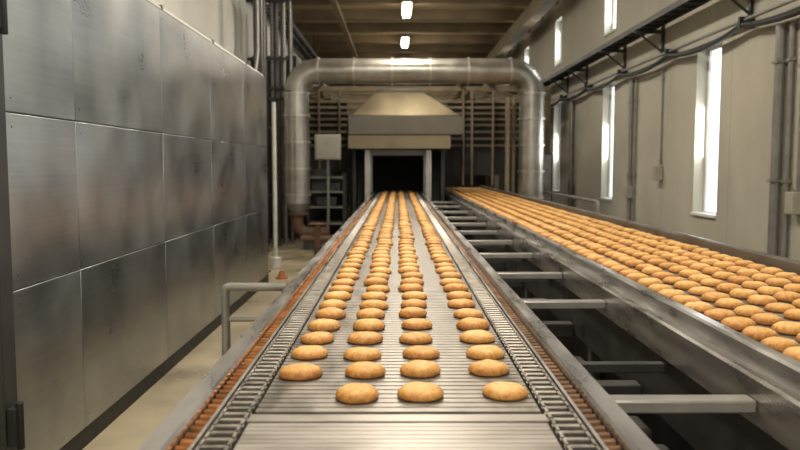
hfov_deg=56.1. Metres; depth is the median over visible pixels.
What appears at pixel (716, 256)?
cookie
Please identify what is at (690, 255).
cookie
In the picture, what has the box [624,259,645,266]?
cookie
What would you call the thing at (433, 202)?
brace
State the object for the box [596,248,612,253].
cookie
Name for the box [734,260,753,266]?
cookie
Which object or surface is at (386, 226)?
cookie
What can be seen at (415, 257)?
cookie
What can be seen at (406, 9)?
ceiling lamp
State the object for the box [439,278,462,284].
cookie
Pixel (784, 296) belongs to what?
cookie
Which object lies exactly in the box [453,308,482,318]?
cookie
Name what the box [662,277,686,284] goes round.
cookie
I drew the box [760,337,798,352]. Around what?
cookie
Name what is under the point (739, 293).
cookie
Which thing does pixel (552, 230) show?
cookie
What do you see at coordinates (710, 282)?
cookie
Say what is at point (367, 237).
cookie
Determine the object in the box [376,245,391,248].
cookie
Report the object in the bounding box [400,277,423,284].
cookie
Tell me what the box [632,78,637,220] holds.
conduit
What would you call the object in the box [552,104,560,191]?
window
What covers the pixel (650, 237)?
cookie
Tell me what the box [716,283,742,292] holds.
cookie
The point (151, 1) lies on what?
pipe
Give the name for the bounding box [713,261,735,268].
cookie
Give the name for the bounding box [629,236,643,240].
cookie
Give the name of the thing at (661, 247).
cookie
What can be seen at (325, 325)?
cookie
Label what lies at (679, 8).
cable tray
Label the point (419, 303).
cookie
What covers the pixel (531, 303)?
brace
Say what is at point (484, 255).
brace
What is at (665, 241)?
cookie
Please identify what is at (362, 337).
cookie
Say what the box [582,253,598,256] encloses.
cookie
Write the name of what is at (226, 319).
railing
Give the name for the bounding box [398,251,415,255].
cookie
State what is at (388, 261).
cookie
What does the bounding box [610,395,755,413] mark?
brace
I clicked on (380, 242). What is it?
cookie
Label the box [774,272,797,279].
cookie
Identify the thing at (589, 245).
cookie
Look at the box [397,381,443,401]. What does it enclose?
cookie
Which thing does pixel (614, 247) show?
cookie
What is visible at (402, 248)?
cookie
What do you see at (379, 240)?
cookie
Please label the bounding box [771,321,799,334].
cookie
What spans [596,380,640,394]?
support
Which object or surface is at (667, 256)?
cookie
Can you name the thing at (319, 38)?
beam
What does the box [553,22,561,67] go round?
window
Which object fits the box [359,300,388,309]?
cookie
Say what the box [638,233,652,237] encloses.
cookie
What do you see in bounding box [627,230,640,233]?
cookie
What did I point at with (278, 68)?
pipes
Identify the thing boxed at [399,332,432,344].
cookie
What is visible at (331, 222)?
shelf
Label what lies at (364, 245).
cookie
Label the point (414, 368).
cookie
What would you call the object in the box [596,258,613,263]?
cookie
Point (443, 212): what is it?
brace
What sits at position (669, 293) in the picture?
cookie
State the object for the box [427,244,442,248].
cookie
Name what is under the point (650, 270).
cookie
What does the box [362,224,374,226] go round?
cookie
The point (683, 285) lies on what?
cookie
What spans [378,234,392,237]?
cookie
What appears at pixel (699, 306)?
cookie
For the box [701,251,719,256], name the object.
cookie
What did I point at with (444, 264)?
cookie
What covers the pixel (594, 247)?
cookie
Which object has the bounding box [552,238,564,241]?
cookie
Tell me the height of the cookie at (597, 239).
0.037 m
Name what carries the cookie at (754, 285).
on the conveyor at (700, 355)
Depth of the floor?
5.25 m
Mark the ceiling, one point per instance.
(286, 6)
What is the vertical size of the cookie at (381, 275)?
0.029 m
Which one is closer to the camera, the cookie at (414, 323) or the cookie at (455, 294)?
the cookie at (414, 323)
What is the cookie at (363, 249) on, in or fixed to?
on the conveyor at (242, 402)
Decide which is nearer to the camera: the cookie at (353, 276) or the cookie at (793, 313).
the cookie at (793, 313)
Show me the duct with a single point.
(308, 73)
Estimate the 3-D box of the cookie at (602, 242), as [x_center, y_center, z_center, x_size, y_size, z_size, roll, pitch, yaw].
[1.448,0.122,5.274,0.116,0.035,0.117,1,5,13]
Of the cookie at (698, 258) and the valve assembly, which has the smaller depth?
the cookie at (698, 258)
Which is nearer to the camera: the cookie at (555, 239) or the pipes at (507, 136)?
the cookie at (555, 239)
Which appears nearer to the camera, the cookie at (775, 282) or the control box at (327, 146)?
the cookie at (775, 282)
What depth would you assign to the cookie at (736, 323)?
2.54 m
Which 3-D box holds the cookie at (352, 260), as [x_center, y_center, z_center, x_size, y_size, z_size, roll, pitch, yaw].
[-0.263,0.205,4.290,0.107,0.027,0.112,3,5,31]
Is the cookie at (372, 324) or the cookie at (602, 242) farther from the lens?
the cookie at (602, 242)
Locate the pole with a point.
(275, 262)
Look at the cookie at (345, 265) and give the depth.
4.05 m
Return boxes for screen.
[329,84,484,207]
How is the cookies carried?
on the conveyor at (700, 355)
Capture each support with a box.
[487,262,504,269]
[507,283,521,286]
[521,298,546,311]
[542,321,572,336]
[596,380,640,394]
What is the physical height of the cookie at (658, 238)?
0.036 m
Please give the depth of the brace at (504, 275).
4.51 m
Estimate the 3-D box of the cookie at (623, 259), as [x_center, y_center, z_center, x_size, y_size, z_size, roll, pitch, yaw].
[1.310,0.199,4.311,0.116,0.035,0.118,2,5,23]
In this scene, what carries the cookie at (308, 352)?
on the conveyor at (242, 402)
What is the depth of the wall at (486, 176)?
27.96 m
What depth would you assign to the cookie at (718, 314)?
2.70 m
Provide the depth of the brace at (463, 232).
7.40 m
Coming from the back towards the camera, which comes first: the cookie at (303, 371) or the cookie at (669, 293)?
the cookie at (669, 293)
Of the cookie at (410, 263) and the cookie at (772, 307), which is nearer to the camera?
the cookie at (772, 307)
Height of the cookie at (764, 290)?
0.033 m
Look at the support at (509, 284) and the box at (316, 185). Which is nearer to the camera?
the support at (509, 284)
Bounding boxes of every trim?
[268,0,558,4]
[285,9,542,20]
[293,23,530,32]
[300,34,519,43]
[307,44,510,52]
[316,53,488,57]
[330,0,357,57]
[486,0,557,57]
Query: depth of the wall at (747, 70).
9.77 m
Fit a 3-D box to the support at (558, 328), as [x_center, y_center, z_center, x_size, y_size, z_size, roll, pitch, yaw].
[0.769,0.838,4.333,0.440,0.560,0.080,0,5,0]
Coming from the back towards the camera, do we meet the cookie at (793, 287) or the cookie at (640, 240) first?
the cookie at (640, 240)
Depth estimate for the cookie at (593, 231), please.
6.08 m
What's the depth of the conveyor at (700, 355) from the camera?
2.99 m
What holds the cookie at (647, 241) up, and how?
on the conveyor at (700, 355)
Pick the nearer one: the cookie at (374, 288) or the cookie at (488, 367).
the cookie at (488, 367)
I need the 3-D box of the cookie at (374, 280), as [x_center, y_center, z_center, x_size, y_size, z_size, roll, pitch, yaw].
[-0.113,0.263,3.514,0.116,0.035,0.117,4,6,40]
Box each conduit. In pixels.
[567,101,574,206]
[623,79,633,219]
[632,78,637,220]
[652,68,664,180]
[767,23,787,254]
[781,20,796,257]
[784,65,799,214]
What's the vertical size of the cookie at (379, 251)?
0.030 m
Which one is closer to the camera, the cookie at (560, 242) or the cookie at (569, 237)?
the cookie at (560, 242)
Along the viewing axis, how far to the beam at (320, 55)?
25.72 m
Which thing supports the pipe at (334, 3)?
attached to the ceiling
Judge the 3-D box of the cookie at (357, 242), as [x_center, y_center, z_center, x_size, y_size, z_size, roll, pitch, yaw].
[-0.275,0.128,5.234,0.110,0.029,0.115,0,5,4]
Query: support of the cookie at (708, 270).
on the conveyor at (700, 355)
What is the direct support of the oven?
on the floor
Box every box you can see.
[312,181,325,190]
[313,169,332,175]
[315,134,340,243]
[316,196,337,205]
[330,182,341,190]
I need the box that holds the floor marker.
[276,271,287,278]
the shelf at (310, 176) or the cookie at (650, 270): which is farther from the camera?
the shelf at (310, 176)
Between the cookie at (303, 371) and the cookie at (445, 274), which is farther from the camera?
the cookie at (445, 274)
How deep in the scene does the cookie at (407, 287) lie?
3.32 m
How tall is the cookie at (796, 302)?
0.035 m
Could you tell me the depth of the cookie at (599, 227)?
6.45 m
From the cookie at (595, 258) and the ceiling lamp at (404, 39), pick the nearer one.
the cookie at (595, 258)
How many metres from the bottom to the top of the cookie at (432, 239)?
0.031 m
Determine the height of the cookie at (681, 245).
0.034 m
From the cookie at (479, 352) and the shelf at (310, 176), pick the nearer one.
the cookie at (479, 352)
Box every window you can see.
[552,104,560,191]
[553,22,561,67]
[599,84,613,200]
[603,0,615,36]
[690,43,721,217]
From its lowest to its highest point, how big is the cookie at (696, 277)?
0.033 m
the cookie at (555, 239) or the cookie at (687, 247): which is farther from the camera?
the cookie at (555, 239)
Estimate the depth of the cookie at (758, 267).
3.98 m
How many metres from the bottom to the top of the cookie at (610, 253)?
0.032 m
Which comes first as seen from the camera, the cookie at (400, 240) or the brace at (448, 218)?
the cookie at (400, 240)
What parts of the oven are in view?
hood leg, mouth post, mouth post, hood leg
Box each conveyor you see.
[137,191,658,449]
[445,185,799,449]
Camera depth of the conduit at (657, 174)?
10.17 m
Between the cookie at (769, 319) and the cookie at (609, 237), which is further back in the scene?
the cookie at (609, 237)
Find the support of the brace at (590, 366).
attached to the conveyor at (242, 402)
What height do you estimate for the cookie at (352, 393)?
0.031 m
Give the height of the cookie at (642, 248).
0.031 m
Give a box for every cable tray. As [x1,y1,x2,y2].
[267,3,324,59]
[543,0,753,93]
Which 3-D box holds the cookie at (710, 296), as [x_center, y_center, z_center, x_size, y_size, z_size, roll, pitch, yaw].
[1.306,0.296,3.102,0.120,0.034,0.117,0,5,-5]
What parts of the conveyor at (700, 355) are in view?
leg, skirt plate, leg, rail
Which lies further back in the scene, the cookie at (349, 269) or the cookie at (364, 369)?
the cookie at (349, 269)
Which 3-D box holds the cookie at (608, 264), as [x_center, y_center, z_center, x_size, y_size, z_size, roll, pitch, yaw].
[1.153,0.216,4.092,0.112,0.036,0.107,2,5,26]
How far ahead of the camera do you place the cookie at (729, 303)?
2.93 m
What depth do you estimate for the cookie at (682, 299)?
3.01 m
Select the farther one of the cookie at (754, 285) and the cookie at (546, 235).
the cookie at (546, 235)
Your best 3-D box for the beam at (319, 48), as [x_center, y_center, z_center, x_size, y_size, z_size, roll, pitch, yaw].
[0.285,-5.652,24.027,6.500,0.240,0.200,0,5,0]
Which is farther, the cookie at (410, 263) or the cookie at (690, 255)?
the cookie at (690, 255)
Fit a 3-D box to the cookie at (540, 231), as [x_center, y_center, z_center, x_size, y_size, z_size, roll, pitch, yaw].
[1.148,0.060,6.034,0.116,0.038,0.114,1,5,13]
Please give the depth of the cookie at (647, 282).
3.44 m
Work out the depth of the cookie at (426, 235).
5.77 m
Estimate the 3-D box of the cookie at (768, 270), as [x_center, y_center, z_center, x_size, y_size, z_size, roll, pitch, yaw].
[1.909,0.236,3.848,0.118,0.036,0.119,1,5,18]
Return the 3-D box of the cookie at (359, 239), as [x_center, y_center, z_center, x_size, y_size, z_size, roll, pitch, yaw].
[-0.261,0.112,5.416,0.111,0.033,0.117,-2,5,-23]
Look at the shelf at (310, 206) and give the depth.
14.59 m
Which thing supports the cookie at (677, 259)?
on the conveyor at (700, 355)
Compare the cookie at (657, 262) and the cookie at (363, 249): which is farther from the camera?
the cookie at (363, 249)
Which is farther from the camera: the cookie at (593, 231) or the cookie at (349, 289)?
the cookie at (593, 231)
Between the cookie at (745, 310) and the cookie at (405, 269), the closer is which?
the cookie at (745, 310)
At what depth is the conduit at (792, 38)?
6.83 m
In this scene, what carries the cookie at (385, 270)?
on the conveyor at (242, 402)
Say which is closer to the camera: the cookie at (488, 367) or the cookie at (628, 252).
the cookie at (488, 367)
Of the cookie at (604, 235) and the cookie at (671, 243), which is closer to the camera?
the cookie at (671, 243)
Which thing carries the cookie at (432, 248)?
on the conveyor at (242, 402)
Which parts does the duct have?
duct leg, duct leg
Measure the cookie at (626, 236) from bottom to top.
0.032 m
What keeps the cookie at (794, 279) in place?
on the conveyor at (700, 355)
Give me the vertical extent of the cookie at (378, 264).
0.031 m
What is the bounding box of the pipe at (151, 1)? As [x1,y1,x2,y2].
[148,0,262,75]
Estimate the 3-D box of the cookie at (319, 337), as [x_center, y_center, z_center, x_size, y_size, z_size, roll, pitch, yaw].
[-0.263,0.357,2.388,0.109,0.027,0.110,4,6,41]
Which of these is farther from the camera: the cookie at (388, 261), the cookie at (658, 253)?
the cookie at (658, 253)
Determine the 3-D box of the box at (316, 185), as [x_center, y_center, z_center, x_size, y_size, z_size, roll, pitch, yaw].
[-1.580,-0.773,14.806,0.280,0.179,0.350,0,5,0]
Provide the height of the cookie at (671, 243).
0.032 m
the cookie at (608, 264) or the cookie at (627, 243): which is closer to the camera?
the cookie at (608, 264)
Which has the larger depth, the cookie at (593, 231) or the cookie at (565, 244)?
the cookie at (593, 231)
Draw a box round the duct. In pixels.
[283,57,545,249]
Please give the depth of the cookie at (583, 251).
4.64 m
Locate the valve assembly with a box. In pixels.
[301,222,332,255]
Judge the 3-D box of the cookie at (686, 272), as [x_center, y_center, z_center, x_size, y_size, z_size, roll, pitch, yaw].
[1.462,0.242,3.776,0.114,0.035,0.112,0,5,0]
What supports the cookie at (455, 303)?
on the conveyor at (242, 402)
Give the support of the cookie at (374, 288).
on the conveyor at (242, 402)
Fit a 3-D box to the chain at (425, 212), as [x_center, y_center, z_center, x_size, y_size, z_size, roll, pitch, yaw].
[0.368,-0.054,8.424,0.128,0.025,15.000,0,5,0]
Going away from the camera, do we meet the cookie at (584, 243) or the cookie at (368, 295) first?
the cookie at (368, 295)
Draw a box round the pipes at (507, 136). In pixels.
[504,97,518,192]
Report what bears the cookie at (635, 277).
on the conveyor at (700, 355)
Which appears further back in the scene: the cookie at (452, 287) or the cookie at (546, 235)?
the cookie at (546, 235)
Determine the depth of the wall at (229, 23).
12.61 m
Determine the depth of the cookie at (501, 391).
1.80 m
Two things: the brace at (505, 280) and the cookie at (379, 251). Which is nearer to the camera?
the cookie at (379, 251)
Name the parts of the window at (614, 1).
pane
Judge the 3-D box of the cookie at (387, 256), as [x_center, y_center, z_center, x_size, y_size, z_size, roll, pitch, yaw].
[-0.110,0.188,4.467,0.116,0.033,0.114,-3,5,-29]
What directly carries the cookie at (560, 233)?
on the conveyor at (700, 355)
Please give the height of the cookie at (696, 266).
0.035 m
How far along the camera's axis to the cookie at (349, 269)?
3.86 m
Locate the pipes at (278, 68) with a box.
[246,0,299,245]
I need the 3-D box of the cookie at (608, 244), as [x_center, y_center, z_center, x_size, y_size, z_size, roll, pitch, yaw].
[1.455,0.134,5.125,0.118,0.036,0.117,4,6,42]
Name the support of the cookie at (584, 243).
on the conveyor at (700, 355)
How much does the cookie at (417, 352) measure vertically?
0.027 m
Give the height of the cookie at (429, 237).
0.027 m
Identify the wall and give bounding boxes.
[152,0,318,85]
[304,84,550,234]
[319,84,495,186]
[494,0,799,260]
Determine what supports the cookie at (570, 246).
on the conveyor at (700, 355)
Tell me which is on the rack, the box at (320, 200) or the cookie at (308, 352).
the box at (320, 200)
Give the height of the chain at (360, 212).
0.025 m
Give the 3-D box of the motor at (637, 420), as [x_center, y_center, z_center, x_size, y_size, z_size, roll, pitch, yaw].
[0.797,0.860,2.880,0.290,0.214,0.194,0,5,0]
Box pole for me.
[270,102,281,268]
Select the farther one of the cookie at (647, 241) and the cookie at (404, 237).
the cookie at (404, 237)
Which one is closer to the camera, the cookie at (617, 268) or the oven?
the cookie at (617, 268)
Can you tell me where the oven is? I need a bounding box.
[349,149,444,217]
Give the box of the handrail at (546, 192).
[543,191,599,212]
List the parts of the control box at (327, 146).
box door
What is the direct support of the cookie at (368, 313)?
on the conveyor at (242, 402)
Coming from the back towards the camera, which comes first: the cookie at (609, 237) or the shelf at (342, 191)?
the shelf at (342, 191)
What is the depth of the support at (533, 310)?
5.03 m
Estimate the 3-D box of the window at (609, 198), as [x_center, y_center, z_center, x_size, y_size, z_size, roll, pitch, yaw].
[3.645,-1.431,12.887,0.220,2.000,0.680,0,5,0]
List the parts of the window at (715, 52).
pane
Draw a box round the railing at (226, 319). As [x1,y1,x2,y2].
[221,283,287,355]
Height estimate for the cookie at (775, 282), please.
0.037 m
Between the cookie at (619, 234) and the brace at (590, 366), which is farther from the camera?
the cookie at (619, 234)
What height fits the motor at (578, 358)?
0.214 m
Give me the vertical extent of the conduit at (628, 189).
2.760 m
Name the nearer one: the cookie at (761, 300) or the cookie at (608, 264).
the cookie at (761, 300)
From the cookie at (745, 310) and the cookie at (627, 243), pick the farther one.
the cookie at (627, 243)
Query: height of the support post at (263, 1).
5.050 m
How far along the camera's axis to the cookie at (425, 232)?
5.98 m
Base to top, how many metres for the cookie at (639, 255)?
0.034 m
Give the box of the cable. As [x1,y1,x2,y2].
[550,0,799,107]
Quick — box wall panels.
[0,0,268,449]
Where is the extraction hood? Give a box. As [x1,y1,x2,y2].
[348,89,462,149]
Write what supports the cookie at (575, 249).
on the conveyor at (700, 355)
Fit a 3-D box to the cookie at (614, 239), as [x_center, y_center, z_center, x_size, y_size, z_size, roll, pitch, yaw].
[1.602,0.104,5.500,0.112,0.034,0.111,-1,5,-14]
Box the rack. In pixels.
[307,173,346,226]
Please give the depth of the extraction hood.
13.92 m
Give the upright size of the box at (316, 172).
0.139 m
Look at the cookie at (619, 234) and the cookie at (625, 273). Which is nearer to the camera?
the cookie at (625, 273)
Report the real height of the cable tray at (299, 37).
0.680 m
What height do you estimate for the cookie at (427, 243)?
0.032 m
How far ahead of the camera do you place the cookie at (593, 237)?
5.54 m
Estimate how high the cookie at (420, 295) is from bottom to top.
0.027 m
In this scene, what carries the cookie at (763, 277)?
on the conveyor at (700, 355)
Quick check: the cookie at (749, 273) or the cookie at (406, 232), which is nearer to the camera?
the cookie at (749, 273)
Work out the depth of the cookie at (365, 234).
5.77 m
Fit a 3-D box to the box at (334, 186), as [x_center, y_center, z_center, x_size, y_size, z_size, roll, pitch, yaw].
[-1.265,-0.763,14.808,0.210,0.159,0.350,0,5,0]
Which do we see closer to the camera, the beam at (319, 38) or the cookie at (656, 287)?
the cookie at (656, 287)
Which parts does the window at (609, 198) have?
pane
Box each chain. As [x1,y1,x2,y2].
[208,212,370,447]
[425,212,587,447]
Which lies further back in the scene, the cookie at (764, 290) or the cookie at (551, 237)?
the cookie at (551, 237)
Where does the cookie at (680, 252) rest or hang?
on the conveyor at (700, 355)
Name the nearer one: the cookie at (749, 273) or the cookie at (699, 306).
the cookie at (699, 306)
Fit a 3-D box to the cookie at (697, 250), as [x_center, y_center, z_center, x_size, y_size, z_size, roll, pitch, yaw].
[1.917,0.163,4.765,0.118,0.034,0.113,-4,6,-39]
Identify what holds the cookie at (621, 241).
on the conveyor at (700, 355)
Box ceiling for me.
[285,5,527,34]
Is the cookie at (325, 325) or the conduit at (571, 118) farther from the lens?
the conduit at (571, 118)
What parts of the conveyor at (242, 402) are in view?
rail, drive chain, belt plate, drive chain, rail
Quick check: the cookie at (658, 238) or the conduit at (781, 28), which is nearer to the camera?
the cookie at (658, 238)
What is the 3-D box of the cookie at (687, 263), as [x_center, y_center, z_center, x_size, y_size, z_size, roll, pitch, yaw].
[1.609,0.212,4.162,0.111,0.032,0.110,-2,5,-24]
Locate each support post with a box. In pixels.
[253,0,270,271]
[262,0,270,251]
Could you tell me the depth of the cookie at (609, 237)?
5.62 m
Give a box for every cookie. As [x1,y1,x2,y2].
[279,362,322,380]
[291,345,327,359]
[300,331,333,344]
[308,319,340,331]
[315,307,345,319]
[319,299,346,308]
[324,291,350,300]
[328,285,353,292]
[331,278,354,285]
[335,383,378,403]
[336,273,359,279]
[338,267,358,273]
[341,263,361,268]
[343,347,381,360]
[344,258,362,263]
[345,361,385,378]
[347,250,364,255]
[347,254,364,259]
[347,331,382,344]
[351,247,367,252]
[353,241,367,244]
[353,243,369,248]
[353,318,384,330]
[356,238,371,242]
[356,308,384,318]
[357,236,371,239]
[358,233,372,237]
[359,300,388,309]
[361,292,387,299]
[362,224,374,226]
[363,277,387,285]
[366,285,389,291]
[367,272,388,278]
[370,262,389,267]
[370,267,391,273]
[372,250,389,254]
[372,254,390,258]
[372,258,390,263]
[374,247,389,251]
[376,236,391,239]
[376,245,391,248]
[377,239,392,241]
[377,241,392,245]
[378,231,392,234]
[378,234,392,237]
[381,225,393,228]
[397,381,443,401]
[398,234,410,237]
[398,241,413,244]
[398,244,414,248]
[398,247,415,251]
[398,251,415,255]
[398,258,416,263]
[398,262,419,267]
[398,266,419,272]
[398,283,422,291]
[399,239,413,242]
[399,307,426,317]
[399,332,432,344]
[400,231,413,234]
[400,236,414,239]
[400,254,417,259]
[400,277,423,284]
[400,360,440,377]
[401,272,422,278]
[401,291,427,299]
[401,299,426,307]
[401,318,432,329]
[402,345,439,359]
[422,231,436,234]
[423,233,437,237]
[425,236,439,239]
[425,241,441,245]
[426,238,441,241]
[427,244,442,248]
[428,247,444,251]
[430,250,446,255]
[430,254,448,259]
[433,257,452,262]
[434,262,454,267]
[435,266,456,273]
[439,272,461,278]
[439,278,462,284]
[443,283,468,291]
[446,291,471,299]
[447,299,475,308]
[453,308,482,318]
[456,317,489,330]
[459,330,494,343]
[466,345,504,359]
[468,359,509,376]
[482,381,527,400]
[536,230,549,233]
[543,234,556,237]
[548,236,562,239]
[549,228,561,232]
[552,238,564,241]
[556,240,570,244]
[557,231,570,235]
[561,242,576,246]
[565,235,578,239]
[566,245,581,248]
[570,247,585,252]
[572,230,586,234]
[574,238,588,243]
[577,249,594,254]
[579,241,593,245]
[582,234,595,238]
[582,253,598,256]
[586,243,600,248]
[587,255,605,261]
[588,236,597,240]
[589,245,607,250]
[590,230,602,233]
[593,237,608,242]
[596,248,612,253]
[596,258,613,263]
[597,226,608,229]
[598,240,612,244]
[600,233,612,237]
[601,261,620,268]
[604,242,620,247]
[604,251,620,256]
[606,229,618,232]
[606,235,618,239]
[610,265,629,272]
[611,237,624,241]
[611,244,626,249]
[611,253,629,259]
[615,232,628,236]
[617,247,634,252]
[617,256,635,262]
[618,239,631,243]
[619,269,640,276]
[621,234,635,238]
[622,228,634,231]
[623,241,639,245]
[623,250,641,255]
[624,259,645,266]
[626,273,649,281]
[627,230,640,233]
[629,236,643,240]
[630,244,646,248]
[632,252,649,258]
[634,238,645,242]
[635,264,655,270]
[636,246,651,250]
[637,278,662,286]
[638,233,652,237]
[640,255,661,261]
[641,266,662,274]
[642,239,657,244]
[643,248,660,253]
[645,235,656,239]
[647,259,668,265]
[648,284,672,291]
[649,242,666,247]
[651,236,667,241]
[651,271,674,279]
[652,251,669,256]
[656,245,668,249]
[658,262,678,268]
[658,289,685,298]
[660,239,674,242]
[660,253,678,259]
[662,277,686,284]
[664,246,681,252]
[666,241,680,245]
[668,265,689,272]
[670,256,690,263]
[671,295,700,304]
[672,249,688,255]
[674,243,689,248]
[674,281,700,289]
[678,269,701,277]
[679,260,698,266]
[682,252,699,258]
[683,245,700,250]
[684,301,714,312]
[688,274,711,281]
[688,286,715,295]
[689,263,710,270]
[691,255,710,261]
[692,248,709,253]
[700,259,719,264]
[700,278,724,286]
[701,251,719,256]
[701,292,730,301]
[702,267,725,274]
[703,308,735,320]
[711,254,730,260]
[712,271,736,279]
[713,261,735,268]
[715,298,744,308]
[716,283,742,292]
[720,316,756,330]
[723,257,742,262]
[725,266,746,272]
[727,276,752,284]
[729,288,757,298]
[733,305,764,316]
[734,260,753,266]
[736,269,760,277]
[741,281,767,289]
[741,326,778,340]
[746,263,766,270]
[747,295,777,305]
[750,313,783,325]
[751,273,775,281]
[757,286,783,295]
[759,267,783,274]
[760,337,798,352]
[764,303,795,312]
[765,278,791,286]
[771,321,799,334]
[773,291,799,301]
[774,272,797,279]
[782,346,799,361]
[783,283,799,292]
[783,308,799,320]
[789,276,799,283]
[792,299,799,307]
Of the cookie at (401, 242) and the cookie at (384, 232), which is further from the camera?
the cookie at (384, 232)
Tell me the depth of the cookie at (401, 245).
5.01 m
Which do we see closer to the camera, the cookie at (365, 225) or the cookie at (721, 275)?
the cookie at (721, 275)
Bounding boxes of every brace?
[431,201,452,203]
[436,206,459,207]
[441,211,467,213]
[446,217,476,219]
[452,223,485,225]
[458,230,497,234]
[467,240,512,244]
[479,253,532,258]
[485,259,521,261]
[497,272,561,278]
[503,279,548,282]
[521,299,605,308]
[578,361,663,372]
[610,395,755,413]
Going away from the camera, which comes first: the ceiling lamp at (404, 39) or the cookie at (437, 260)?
the cookie at (437, 260)
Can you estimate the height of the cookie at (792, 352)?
0.038 m
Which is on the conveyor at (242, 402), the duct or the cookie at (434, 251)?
the cookie at (434, 251)
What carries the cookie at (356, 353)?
on the conveyor at (242, 402)
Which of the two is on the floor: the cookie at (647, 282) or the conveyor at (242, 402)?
the conveyor at (242, 402)
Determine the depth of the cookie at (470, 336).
2.37 m
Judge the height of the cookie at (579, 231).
0.037 m
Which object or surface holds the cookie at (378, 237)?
on the conveyor at (242, 402)
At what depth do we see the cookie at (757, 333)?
2.40 m
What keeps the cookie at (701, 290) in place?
on the conveyor at (700, 355)
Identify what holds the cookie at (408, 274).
on the conveyor at (242, 402)
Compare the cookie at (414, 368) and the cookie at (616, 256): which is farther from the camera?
the cookie at (616, 256)
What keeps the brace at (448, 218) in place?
attached to the conveyor at (700, 355)
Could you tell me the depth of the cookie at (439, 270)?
3.87 m
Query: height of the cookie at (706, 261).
0.032 m
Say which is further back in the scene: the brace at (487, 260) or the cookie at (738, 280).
the brace at (487, 260)
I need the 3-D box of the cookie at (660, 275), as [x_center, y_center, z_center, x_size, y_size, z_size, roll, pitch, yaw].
[1.303,0.248,3.716,0.112,0.032,0.111,-1,5,-9]
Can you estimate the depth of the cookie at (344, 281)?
3.48 m
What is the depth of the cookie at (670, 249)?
4.81 m
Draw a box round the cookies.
[366,187,596,222]
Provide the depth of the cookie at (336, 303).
2.91 m
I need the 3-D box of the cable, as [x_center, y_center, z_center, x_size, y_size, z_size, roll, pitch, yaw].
[3.480,-2.493,13.714,0.154,0.196,20.760,0,5,0]
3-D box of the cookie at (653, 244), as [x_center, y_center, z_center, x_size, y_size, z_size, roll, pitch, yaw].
[1.763,0.134,5.124,0.121,0.035,0.118,3,6,37]
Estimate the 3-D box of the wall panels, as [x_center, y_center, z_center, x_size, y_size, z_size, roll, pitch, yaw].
[-2.234,-0.297,6.165,1.325,2.530,6.350,0,5,0]
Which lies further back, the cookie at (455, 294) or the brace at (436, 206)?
the brace at (436, 206)
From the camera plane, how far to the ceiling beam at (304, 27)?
20.34 m
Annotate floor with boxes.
[82,208,348,449]
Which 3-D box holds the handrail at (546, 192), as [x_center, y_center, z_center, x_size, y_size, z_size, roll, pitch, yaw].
[2.588,0.011,11.896,0.048,1.003,4.150,0,5,0]
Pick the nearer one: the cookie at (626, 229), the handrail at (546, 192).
the cookie at (626, 229)
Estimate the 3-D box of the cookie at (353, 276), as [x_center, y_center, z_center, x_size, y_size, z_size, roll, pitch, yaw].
[-0.257,0.251,3.707,0.116,0.028,0.118,0,5,-5]
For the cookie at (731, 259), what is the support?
on the conveyor at (700, 355)
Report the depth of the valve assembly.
11.61 m
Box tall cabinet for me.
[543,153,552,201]
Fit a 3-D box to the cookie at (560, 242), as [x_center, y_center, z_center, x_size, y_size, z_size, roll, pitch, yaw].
[1.157,0.122,5.289,0.118,0.033,0.117,2,5,28]
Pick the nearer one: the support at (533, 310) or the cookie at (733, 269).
the cookie at (733, 269)
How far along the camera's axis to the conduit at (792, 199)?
6.67 m
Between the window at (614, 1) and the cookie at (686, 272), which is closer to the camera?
the cookie at (686, 272)
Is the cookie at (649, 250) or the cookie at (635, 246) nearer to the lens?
the cookie at (649, 250)
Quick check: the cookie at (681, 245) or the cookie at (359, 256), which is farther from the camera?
the cookie at (681, 245)
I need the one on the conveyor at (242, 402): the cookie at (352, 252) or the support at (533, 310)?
the cookie at (352, 252)
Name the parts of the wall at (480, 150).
infill panel, infill panel, gantry post, infill panel, gantry post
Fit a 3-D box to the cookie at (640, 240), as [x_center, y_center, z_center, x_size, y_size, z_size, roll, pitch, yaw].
[1.753,0.111,5.425,0.118,0.033,0.116,-4,6,-44]
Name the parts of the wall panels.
corner post, panel, panel, panel, panel, panel, panel, panel, panel, panel, panel, panel, panel, panel, panel, panel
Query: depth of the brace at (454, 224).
8.40 m
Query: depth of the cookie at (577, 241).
5.31 m
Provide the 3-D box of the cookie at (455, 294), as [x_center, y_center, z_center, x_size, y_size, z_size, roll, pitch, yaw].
[0.249,0.294,3.155,0.112,0.030,0.111,4,6,42]
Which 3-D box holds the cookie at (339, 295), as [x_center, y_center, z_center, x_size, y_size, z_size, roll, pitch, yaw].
[-0.262,0.294,3.147,0.116,0.032,0.116,0,5,4]
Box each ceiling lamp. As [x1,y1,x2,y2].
[401,0,412,17]
[401,33,409,47]
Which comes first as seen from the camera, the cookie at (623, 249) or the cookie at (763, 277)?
the cookie at (763, 277)
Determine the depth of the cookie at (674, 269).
3.90 m
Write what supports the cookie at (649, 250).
on the conveyor at (700, 355)
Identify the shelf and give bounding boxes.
[309,205,346,207]
[310,176,346,177]
[310,190,346,192]
[310,221,342,224]
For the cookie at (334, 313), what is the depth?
2.73 m

